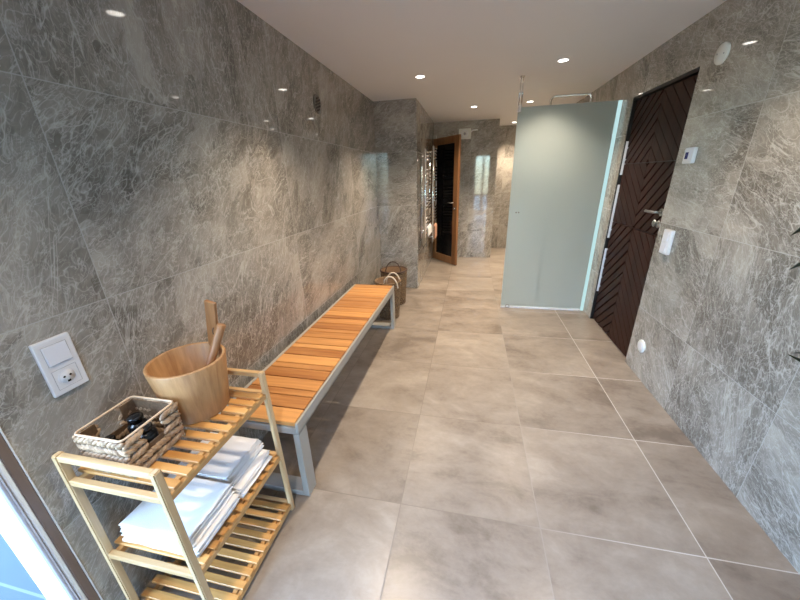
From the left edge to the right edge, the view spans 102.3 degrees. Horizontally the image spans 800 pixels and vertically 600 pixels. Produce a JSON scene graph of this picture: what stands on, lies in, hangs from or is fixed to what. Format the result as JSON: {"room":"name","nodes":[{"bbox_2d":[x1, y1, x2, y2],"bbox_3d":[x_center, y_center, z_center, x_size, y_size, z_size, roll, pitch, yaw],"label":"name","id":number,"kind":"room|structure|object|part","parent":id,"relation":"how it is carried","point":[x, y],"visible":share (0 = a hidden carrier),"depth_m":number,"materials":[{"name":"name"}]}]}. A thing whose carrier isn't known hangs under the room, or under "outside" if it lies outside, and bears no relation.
{"room":"changing room","nodes":[
{"label":"changing room","id":0,"kind":"room"},
{"bbox_2d":[0,0,381,599],"bbox_3d":[-0.778,-0.540,2.319,0.260,2.197,7.500,3,21,12],"label":"wall","id":1,"kind":"structure","parent":0,"point":[160,159],"depth_m":1.15,"materials":[{"name":"stone"}]},
{"bbox_2d":[0,494,69,599],"bbox_3d":[-1.144,0.123,0.750,0.236,2.100,0.012,3,21,12],"label":"trim","id":2,"kind":"structure","parent":1,"relation":"attached to","point":[11,530],"depth_m":1.02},
{"bbox_2d":[0,427,102,599],"bbox_3d":[-1.202,0.422,-0.025,0.076,2.100,1.666,3,21,12],"label":"window","id":3,"kind":"structure","parent":1,"relation":"in","point":[17,488],"depth_m":0.89,"materials":[{"name":"metal"}]},
{"bbox_2d":[28,332,88,397],"bbox_3d":[-0.959,0.183,0.913,0.015,0.166,0.088,3,21,12],"label":"wall socket","id":4,"kind":"object","parent":1,"relation":"attached to","point":[56,357],"visible":1,"depth_m":0.91,"materials":[{"name":"white plastic"}]},
{"bbox_2d":[58,368,76,383],"bbox_3d":[-0.955,0.218,0.925,0.001,0.045,0.045,3,21,12],"label":"socket","id":5,"kind":"object","parent":4,"relation":"attached to","point":[65,375],"depth_m":0.92,"materials":[{"name":"white plastic"}]},
{"bbox_2d":[313,94,320,113],"bbox_3d":[-0.597,-1.420,2.333,0.008,0.124,0.124,3,21,12],"label":"air vent","id":6,"kind":"object","parent":1,"relation":"in","point":[316,100],"visible":1,"depth_m":2.32,"materials":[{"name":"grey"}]},
{"bbox_2d":[373,98,416,287],"bbox_3d":[0.151,-1.519,4.800,0.478,2.197,1.840,3,21,12],"label":"wall column","id":7,"kind":"structure","parent":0,"point":[394,120],"depth_m":3.87,"materials":[{"name":"stone"}]},
{"bbox_2d":[415,98,433,287],"bbox_3d":[0.391,-1.508,4.751,0.012,2.197,1.840,3,21,12],"label":"wall","id":8,"kind":"structure","parent":0,"point":[424,124],"depth_m":4.29,"materials":[{"name":"stone"}]},
{"bbox_2d":[419,149,430,236],"bbox_3d":[0.333,-1.391,4.223,0.097,1.040,0.518,3,21,12],"label":"towel radiator","id":9,"kind":"object","parent":8,"relation":"attached to","point":[425,151],"visible":0.94,"depth_m":4.11,"materials":[{"name":"silver metal"}]},
{"bbox_2d":[426,224,431,235],"bbox_3d":[0.399,-0.960,4.398,0.030,0.117,0.370,3,21,12],"label":"hand towel","id":10,"kind":"object","parent":9,"relation":"hanging from","point":[429,226],"visible":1,"depth_m":4.35,"materials":[{"name":"white fabric"}]},
{"bbox_2d":[428,146,437,241],"bbox_3d":[0.519,-1.647,5.074,0.097,1.380,0.508,3,21,12],"label":"towel radiator","id":11,"kind":"object","parent":8,"relation":"attached to","point":[433,152],"visible":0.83,"depth_m":4.96,"materials":[{"name":"silver metal"}]},
{"bbox_2d":[434,223,436,237],"bbox_3d":[0.571,-1.123,5.201,0.030,0.207,0.280,3,21,12],"label":"hand towel","id":12,"kind":"object","parent":11,"relation":"hanging from","point":[435,224],"visible":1,"depth_m":5.14,"materials":[{"name":"fabric"}]},
{"bbox_2d":[432,134,460,264],"bbox_3d":[0.713,-1.603,5.248,0.104,2.000,0.719,-11,23,-23],"label":"door","id":13,"kind":"structure","parent":8,"relation":"in","point":[444,247],"depth_m":5.15,"materials":[{"name":"brown wood"}]},
{"bbox_3d":[0.759,-0.729,5.563,0.040,0.118,0.458,-13,23,-26],"label":"rail","id":14,"kind":"part","parent":13,"relation":"part of","materials":[{"name":"brown wood"}]},
{"bbox_3d":[0.733,-1.585,5.236,0.010,1.715,0.458,-13,23,-26],"label":"smoked pane","id":15,"kind":"part","parent":13,"relation":"part of","materials":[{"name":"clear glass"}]},
{"bbox_3d":[0.706,-2.432,4.911,0.040,0.100,0.458,-13,23,-26],"label":"rail","id":16,"kind":"part","parent":13,"relation":"part of","materials":[{"name":"brown wood"}]},
{"bbox_2d":[434,119,499,257],"bbox_3d":[1.165,-1.964,5.881,1.034,2.197,0.860,3,21,12],"label":"wall","id":17,"kind":"structure","parent":0,"point":[478,160],"depth_m":5.38,"materials":[{"name":"stone"}]},
{"bbox_2d":[459,128,477,138],"bbox_3d":[1.086,-2.652,5.134,0.295,0.150,0.044,3,21,12],"label":"fan","id":18,"kind":"object","parent":17,"relation":"attached to","point":[465,133],"visible":0.95,"depth_m":5.13,"materials":[{"name":"white plastic"}]},
{"bbox_2d":[138,248,799,599],"bbox_3d":[0.735,0.459,2.827,2.631,0.120,8.370,3,21,12],"label":"floor","id":19,"kind":"structure","parent":0,"point":[472,447],"depth_m":1.57,"materials":[{"name":"beige tile"}]},
{"bbox_2d":[51,368,294,599],"bbox_3d":[-0.713,0.683,1.170,0.356,0.730,0.468,3,21,12],"label":"shelf","id":20,"kind":"object","parent":19,"relation":"on","point":[167,489],"visible":0.69,"depth_m":1.03,"materials":[{"name":"beige wood"}]},
{"bbox_3d":[-0.855,0.433,1.104,0.018,0.022,0.432,3,21,12],"label":"shelf rail","id":21,"kind":"part","parent":20,"relation":"part of","materials":[{"name":"brown wood"}]},
{"bbox_3d":[-0.919,0.755,0.999,0.028,0.730,0.022,3,21,12],"label":"leg","id":22,"kind":"part","parent":20,"relation":"part of","materials":[{"name":"brown wood"}]},
{"bbox_3d":[-0.850,0.724,1.216,0.018,0.022,0.432,3,21,12],"label":"shelf rail","id":23,"kind":"part","parent":20,"relation":"part of","materials":[{"name":"brown wood"}]},
{"bbox_2d":[72,396,185,478],"bbox_3d":[-0.783,0.396,0.949,0.177,0.134,0.181,3,21,12],"label":"woven basket","id":24,"kind":"object","parent":20,"relation":"on","point":[164,415],"visible":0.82,"depth_m":0.93,"materials":[{"name":"wicker"}]},
{"bbox_2d":[104,434,118,439],"bbox_3d":[-0.824,0.427,0.926,0.040,0.080,0.040,3,21,12],"label":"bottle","id":25,"kind":"object","parent":24,"relation":"in","point":[111,436],"visible":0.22,"depth_m":0.92,"materials":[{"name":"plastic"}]},
{"bbox_2d":[126,412,147,433],"bbox_3d":[-0.790,0.393,0.978,0.050,0.104,0.050,3,21,12],"label":"bottle","id":26,"kind":"object","parent":24,"relation":"in","point":[135,419],"visible":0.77,"depth_m":0.95,"materials":[{"name":"plastic"}]},
{"bbox_2d":[135,422,158,444],"bbox_3d":[-0.741,0.408,0.949,0.052,0.094,0.052,3,21,12],"label":"bottle","id":27,"kind":"object","parent":24,"relation":"in","point":[150,432],"visible":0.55,"depth_m":0.93,"materials":[{"name":"plastic"}]},
{"bbox_3d":[-0.845,0.988,1.318,0.018,0.022,0.432,3,21,12],"label":"shelf rail","id":28,"kind":"part","parent":20,"relation":"part of","materials":[{"name":"brown wood"}]},
{"bbox_2d":[122,501,238,557],"bbox_3d":[-0.725,0.736,1.083,0.282,0.022,0.194,3,21,12],"label":"folded towel","id":29,"kind":"object","parent":20,"relation":"on","point":[152,545],"visible":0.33,"depth_m":1.00,"materials":[{"name":"white fabric"}]},
{"bbox_2d":[121,494,239,553],"bbox_3d":[-0.722,0.716,1.075,0.290,0.022,0.197,3,21,12],"label":"folded towel","id":30,"kind":"object","parent":29,"relation":"on","point":[234,499],"visible":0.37,"depth_m":1.01,"materials":[{"name":"white fabric"}]},
{"bbox_2d":[120,489,234,547],"bbox_3d":[-0.728,0.696,1.069,0.268,0.023,0.196,3,21,12],"label":"folded towel","id":31,"kind":"object","parent":30,"relation":"on","point":[199,535],"visible":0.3,"depth_m":1.00,"materials":[{"name":"white fabric"}]},
{"bbox_2d":[119,474,233,541],"bbox_3d":[-0.728,0.675,1.062,0.261,0.023,0.195,3,21,12],"label":"folded towel","id":32,"kind":"object","parent":31,"relation":"on","point":[195,504],"visible":0.74,"depth_m":1.03,"materials":[{"name":"white fabric"}]},
{"bbox_3d":[-0.598,0.770,0.934,0.028,0.730,0.022,3,21,12],"label":"leg","id":33,"kind":"part","parent":20,"relation":"part of","materials":[{"name":"brown wood"}]},
{"bbox_2d":[143,300,229,424],"bbox_3d":[-0.721,0.210,1.095,0.238,0.371,0.241,3,21,12],"label":"bucket","id":34,"kind":"object","parent":20,"relation":"on","point":[180,374],"visible":0.9,"depth_m":1.08,"materials":[{"name":"brown wood"}]},
{"bbox_2d":[205,323,225,365],"bbox_3d":[-0.690,0.227,1.135,0.192,0.263,0.072,-15,25,-32],"label":"ladle","id":35,"kind":"object","parent":34,"relation":"in","point":[218,334],"visible":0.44,"depth_m":1.13,"materials":[{"name":"brown wood"}]},
{"bbox_3d":[-0.586,0.446,1.049,0.018,0.022,0.432,3,21,12],"label":"shelf rail","id":36,"kind":"part","parent":20,"relation":"part of","materials":[{"name":"brown wood"}]},
{"bbox_3d":[-0.566,0.447,1.045,0.016,0.022,0.428,3,21,12],"label":"rail","id":37,"kind":"part","parent":20,"relation":"part of","materials":[{"name":"brown wood"}]},
{"bbox_3d":[-0.573,0.737,1.160,0.018,0.022,0.432,3,21,12],"label":"shelf rail","id":38,"kind":"part","parent":20,"relation":"part of","materials":[{"name":"brown wood"}]},
{"bbox_3d":[-0.552,0.738,1.156,0.016,0.022,0.428,3,21,12],"label":"rail","id":39,"kind":"part","parent":20,"relation":"part of","materials":[{"name":"brown wood"}]},
{"bbox_2d":[234,455,272,497],"bbox_3d":[-0.683,0.665,1.264,0.303,0.022,0.186,3,21,12],"label":"folded towel","id":40,"kind":"object","parent":20,"relation":"on","point":[268,458],"visible":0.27,"depth_m":1.22,"materials":[{"name":"white fabric"}]},
{"bbox_2d":[232,449,269,493],"bbox_3d":[-0.685,0.645,1.258,0.290,0.022,0.189,3,21,12],"label":"folded towel","id":41,"kind":"object","parent":40,"relation":"on","point":[251,470],"visible":0.3,"depth_m":1.22,"materials":[{"name":"white fabric"}]},
{"bbox_2d":[195,442,263,485],"bbox_3d":[-0.696,0.622,1.258,0.251,0.022,0.199,3,21,12],"label":"folded towel","id":42,"kind":"object","parent":41,"relation":"on","point":[254,454],"visible":0.21,"depth_m":1.21,"materials":[{"name":"white fabric"}]},
{"bbox_2d":[178,432,260,482],"bbox_3d":[-0.701,0.601,1.252,0.237,0.023,0.200,3,21,12],"label":"folded towel","id":43,"kind":"object","parent":42,"relation":"on","point":[224,465],"visible":0.59,"depth_m":1.22,"materials":[{"name":"white fabric"}]},
{"bbox_3d":[-0.561,1.002,1.260,0.018,0.022,0.432,3,21,12],"label":"shelf rail","id":44,"kind":"part","parent":20,"relation":"part of","materials":[{"name":"brown wood"}]},
{"bbox_3d":[-0.540,1.003,1.256,0.016,0.022,0.428,3,21,12],"label":"rail","id":45,"kind":"part","parent":20,"relation":"part of","materials":[{"name":"brown wood"}]},
{"bbox_3d":[-0.507,0.611,1.341,0.028,0.730,0.022,3,21,12],"label":"leg","id":46,"kind":"part","parent":20,"relation":"part of","materials":[{"name":"brown wood"}]},
{"bbox_2d":[218,284,395,495],"bbox_3d":[-0.437,0.386,2.343,0.400,0.430,1.880,3,21,12],"label":"slatted bench","id":47,"kind":"object","parent":19,"relation":"on","point":[299,378],"visible":0.9,"depth_m":1.78,"materials":[{"name":"brown wood"}]},
{"bbox_3d":[-0.623,0.546,1.455,0.370,0.036,0.070,3,21,12],"label":"rail","id":48,"kind":"part","parent":47,"relation":"part of","materials":[{"name":"grey metal"}]},
{"bbox_3d":[-0.629,0.205,2.316,0.018,0.059,1.880,3,21,12],"label":"rail","id":49,"kind":"part","parent":47,"relation":"part of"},
{"bbox_3d":[-0.439,0.745,1.492,0.030,0.369,0.070,3,21,12],"label":"leg","id":50,"kind":"part","parent":47,"relation":"part of","materials":[{"name":"grey metal"}]},
{"bbox_3d":[-0.253,0.223,2.239,0.012,0.059,1.880,3,21,12],"label":"rail","id":51,"kind":"part","parent":47,"relation":"part of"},
{"bbox_3d":[-0.071,0.101,3.143,0.030,0.369,0.070,3,21,12],"label":"leg","id":52,"kind":"part","parent":47,"relation":"part of","materials":[{"name":"grey metal"}]},
{"bbox_2d":[374,272,401,319],"bbox_3d":[-0.119,-0.050,3.383,0.280,0.478,0.280,3,21,12],"label":"wicker basket","id":53,"kind":"object","parent":19,"relation":"on","point":[388,280],"visible":0.56,"depth_m":3.34,"materials":[{"name":"beige wicker"}]},
{"bbox_3d":[-0.098,-0.180,3.234,0.164,0.133,0.034,3,21,12],"label":"rope handle","id":54,"kind":"part","parent":53,"relation":"part of","materials":[{"name":"white fabric"}]},
{"bbox_2d":[380,261,406,304],"bbox_3d":[-0.069,-0.212,3.769,0.320,0.503,0.320,3,21,12],"label":"wicker basket","id":55,"kind":"object","parent":19,"relation":"on","point":[401,271],"visible":0.47,"depth_m":3.71,"materials":[{"name":"brown wicker"}]},
{"bbox_3d":[-0.078,-0.377,3.685,0.192,0.136,0.012,3,21,12],"label":"arch handle","id":56,"kind":"part","parent":55,"relation":"part of","materials":[{"name":"brown wicker"}]},
{"bbox_2d":[500,75,622,310],"bbox_3d":[1.510,-0.929,3.148,0.858,2.196,0.044,3,21,12],"label":"screen","id":57,"kind":"object","parent":19,"relation":"on","point":[562,152],"visible":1,"depth_m":3.13,"materials":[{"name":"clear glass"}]},
{"bbox_2d":[788,228,799,361],"bbox_3d":[1.190,0.292,0.651,0.326,1.720,1.304,3,21,12],"label":"potted plant","id":58,"kind":"object","parent":19,"relation":"on","point":[797,230],"visible":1,"depth_m":1.09,"materials":[{"name":"green plant"}]},
{"bbox_2d":[237,0,725,125],"bbox_3d":[0.667,-1.704,1.999,2.631,0.120,8.370,3,21,12],"label":"ceiling","id":59,"kind":"structure","parent":0,"point":[469,53],"depth_m":2.08,"materials":[{"name":"paint"}]},
{"bbox_2d":[557,58,569,62],"bbox_3d":[1.248,-1.832,2.461,0.090,0.008,0.090,3,21,12],"label":"recessed light","id":60,"kind":"object","parent":59,"relation":"in","point":[562,59],"visible":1,"depth_m":2.46,"materials":[{"name":"white plastic"}]},
{"bbox_2d":[491,125,516,247],"bbox_3d":[2.251,-2.088,6.117,0.991,2.197,0.100,3,21,12],"label":"wall","id":61,"kind":"structure","parent":0,"point":[507,134],"depth_m":6.09,"materials":[{"name":"stone"}]},
{"bbox_2d":[549,93,592,104],"bbox_3d":[1.678,-1.002,3.467,0.422,2.095,0.059,3,21,12],"label":"pipe","id":62,"kind":"object","parent":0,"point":[575,94],"visible":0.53,"depth_m":3.09,"materials":[{"name":"silver metal"}]},
{"bbox_2d":[577,0,799,573],"bbox_3d":[1.823,-0.560,2.188,0.160,2.217,8.330,3,21,12],"label":"wall","id":63,"kind":"structure","parent":0,"point":[717,320],"depth_m":1.54,"materials":[{"name":"stone"}]},
{"bbox_2d":[637,340,644,352],"bbox_3d":[1.714,0.327,2.291,0.011,0.092,0.092,3,21,12],"label":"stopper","id":64,"kind":"object","parent":63,"relation":"attached to","point":[641,344],"visible":1,"depth_m":2.28,"materials":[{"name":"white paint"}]},
{"bbox_2d":[590,67,699,356],"bbox_3d":[1.853,-0.569,2.545,0.143,1.937,0.835,3,21,12],"label":"door","id":65,"kind":"structure","parent":63,"relation":"in","point":[658,116],"depth_m":2.48,"materials":[{"name":"brown wood"}]},
{"bbox_3d":[1.902,-0.191,2.894,0.020,0.954,0.396,3,21,12],"label":"chevron panel","id":66,"kind":"part","parent":65,"relation":"part of","materials":[{"name":"brown wood"}]},
{"bbox_3d":[1.881,-0.861,2.637,0.020,0.470,0.396,3,21,12],"label":"chevron panel","id":67,"kind":"part","parent":65,"relation":"part of","materials":[{"name":"brown wood"}]},
{"bbox_3d":[1.822,-0.050,2.531,0.020,0.954,0.396,3,21,12],"label":"chevron panel","id":68,"kind":"part","parent":65,"relation":"part of","materials":[{"name":"brown wood"}]},
{"bbox_3d":[1.868,-1.302,2.469,0.020,0.463,0.396,3,21,12],"label":"chevron panel","id":69,"kind":"part","parent":65,"relation":"part of","materials":[{"name":"brown wood"}]},
{"bbox_3d":[1.747,-0.608,2.215,0.063,0.050,0.137,3,21,12],"label":"handle","id":70,"kind":"part","parent":65,"relation":"part of","materials":[{"name":"metal"}]},
{"bbox_3d":[1.801,-0.720,2.275,0.020,0.470,0.396,3,21,12],"label":"chevron panel","id":71,"kind":"part","parent":65,"relation":"part of","materials":[{"name":"brown wood"}]},
{"bbox_3d":[1.787,-1.161,2.106,0.020,0.463,0.396,3,21,12],"label":"chevron panel","id":72,"kind":"part","parent":65,"relation":"part of","materials":[{"name":"brown wood"}]},
{"bbox_2d":[659,229,675,254],"bbox_3d":[1.686,-0.367,2.038,0.029,0.152,0.084,3,21,12],"label":"wall switch","id":73,"kind":"object","parent":63,"relation":"attached to","point":[668,235],"visible":1,"depth_m":2.02,"materials":[{"name":"white plastic"}]},
{"bbox_2d":[682,147,698,163],"bbox_3d":[1.675,-0.835,1.861,0.023,0.086,0.086,3,21,12],"label":"thermostat","id":74,"kind":"object","parent":63,"relation":"attached to","point":[690,153],"visible":1,"depth_m":1.84,"materials":[{"name":"white plastic"}]},
{"bbox_2d":[714,41,730,64],"bbox_3d":[1.660,-1.271,1.662,0.013,0.098,0.098,3,21,12],"label":"valve cover","id":75,"kind":"object","parent":63,"relation":"attached to","point":[722,52],"visible":1,"depth_m":1.65,"materials":[{"name":"white paint"}]},
{"label":"outside","id":76,"kind":"structure","parent":0,"visible":0},
{"bbox_2d":[0,533,46,599],"bbox_3d":[-0.768,2.823,-3.113,18.000,0.199,20.000,3,21,12],"label":"ground","id":77,"kind":"structure","parent":76,"point":[16,583],"depth_m":1.23,"materials":[{"name":"tile"}]}
]}

